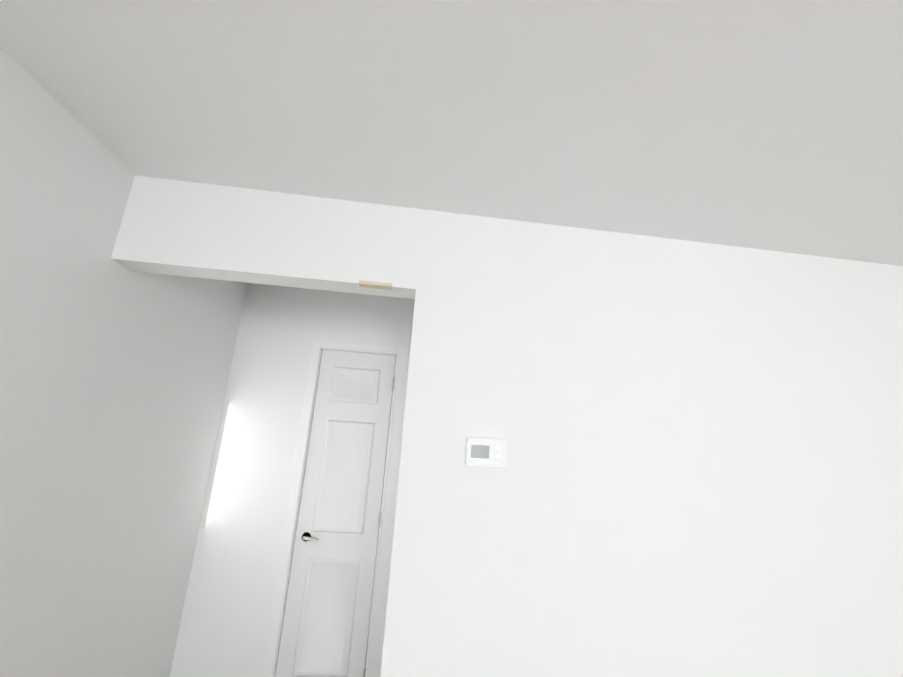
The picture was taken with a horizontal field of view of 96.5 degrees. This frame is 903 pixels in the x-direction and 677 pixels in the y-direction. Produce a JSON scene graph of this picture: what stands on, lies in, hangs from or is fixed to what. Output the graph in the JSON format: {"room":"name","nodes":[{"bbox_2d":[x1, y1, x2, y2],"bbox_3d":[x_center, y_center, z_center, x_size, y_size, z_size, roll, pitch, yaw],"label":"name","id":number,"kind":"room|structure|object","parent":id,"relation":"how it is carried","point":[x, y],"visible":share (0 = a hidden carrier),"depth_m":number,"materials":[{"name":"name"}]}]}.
{"room":"empty living room","nodes":[
{"label":"empty living room","id":0,"kind":"room"},
{"bbox_2d":[0,47,246,676],"bbox_3d":[-1.079,-0.059,-1.270,0.120,2.440,7.790,5,-14,-5],"label":"wall","id":1,"kind":"structure","parent":0,"point":[114,376],"depth_m":1.44,"materials":[{"name":"paint"}]},
{"bbox_2d":[170,283,414,676],"bbox_3d":[-0.825,0.882,2.501,1.240,2.440,0.120,5,-14,-5],"label":"wall","id":2,"kind":"structure","parent":0,"point":[226,617],"depth_m":2.43,"materials":[{"name":"paint"}]},
{"bbox_2d":[275,350,395,676],"bbox_3d":[-0.664,1.077,2.412,0.494,2.030,0.098,5,-14,-5],"label":"door","id":3,"kind":"structure","parent":2,"relation":"in","point":[325,626],"depth_m":2.41,"materials":[{"name":"paint"}]},
{"bbox_2d":[262,338,410,676],"bbox_3d":[-0.658,1.060,2.467,0.643,2.101,0.140,5,-14,-5],"label":"door frame","id":4,"kind":"structure","parent":2,"relation":"attached to","point":[373,664],"depth_m":2.42,"materials":[{"name":"paint"}]},
{"bbox_2d":[0,0,902,298],"bbox_3d":[1.245,-1.089,-0.763,4.640,0.100,7.790,5,-14,-5],"label":"ceiling","id":5,"kind":"structure","parent":0,"point":[768,124],"depth_m":1.12,"materials":[{"name":"paint"}]},
{"bbox_2d":[111,175,902,676],"bbox_3d":[0.868,0.759,1.532,4.400,2.440,0.120,5,-14,-5],"label":"wall","id":6,"kind":"structure","parent":0,"point":[701,475],"depth_m":1.54,"materials":[{"name":"paint"}]},
{"bbox_2d":[359,280,391,289],"bbox_3d":[-0.297,-0.209,1.579,0.125,0.014,0.040,5,-14,-5],"label":"sensor","id":7,"kind":"object","parent":6,"relation":"attached to","point":[376,285],"visible":0.96,"depth_m":1.56,"materials":[{"name":"beige plastic"}]},
{"bbox_2d":[464,436,507,468],"bbox_3d":[0.126,0.411,1.454,0.156,0.106,0.029,5,-14,-5],"label":"thermostat","id":8,"kind":"object","parent":6,"relation":"attached to","point":[486,452],"visible":1,"depth_m":1.44,"materials":[{"name":"white plastic"}]}
]}

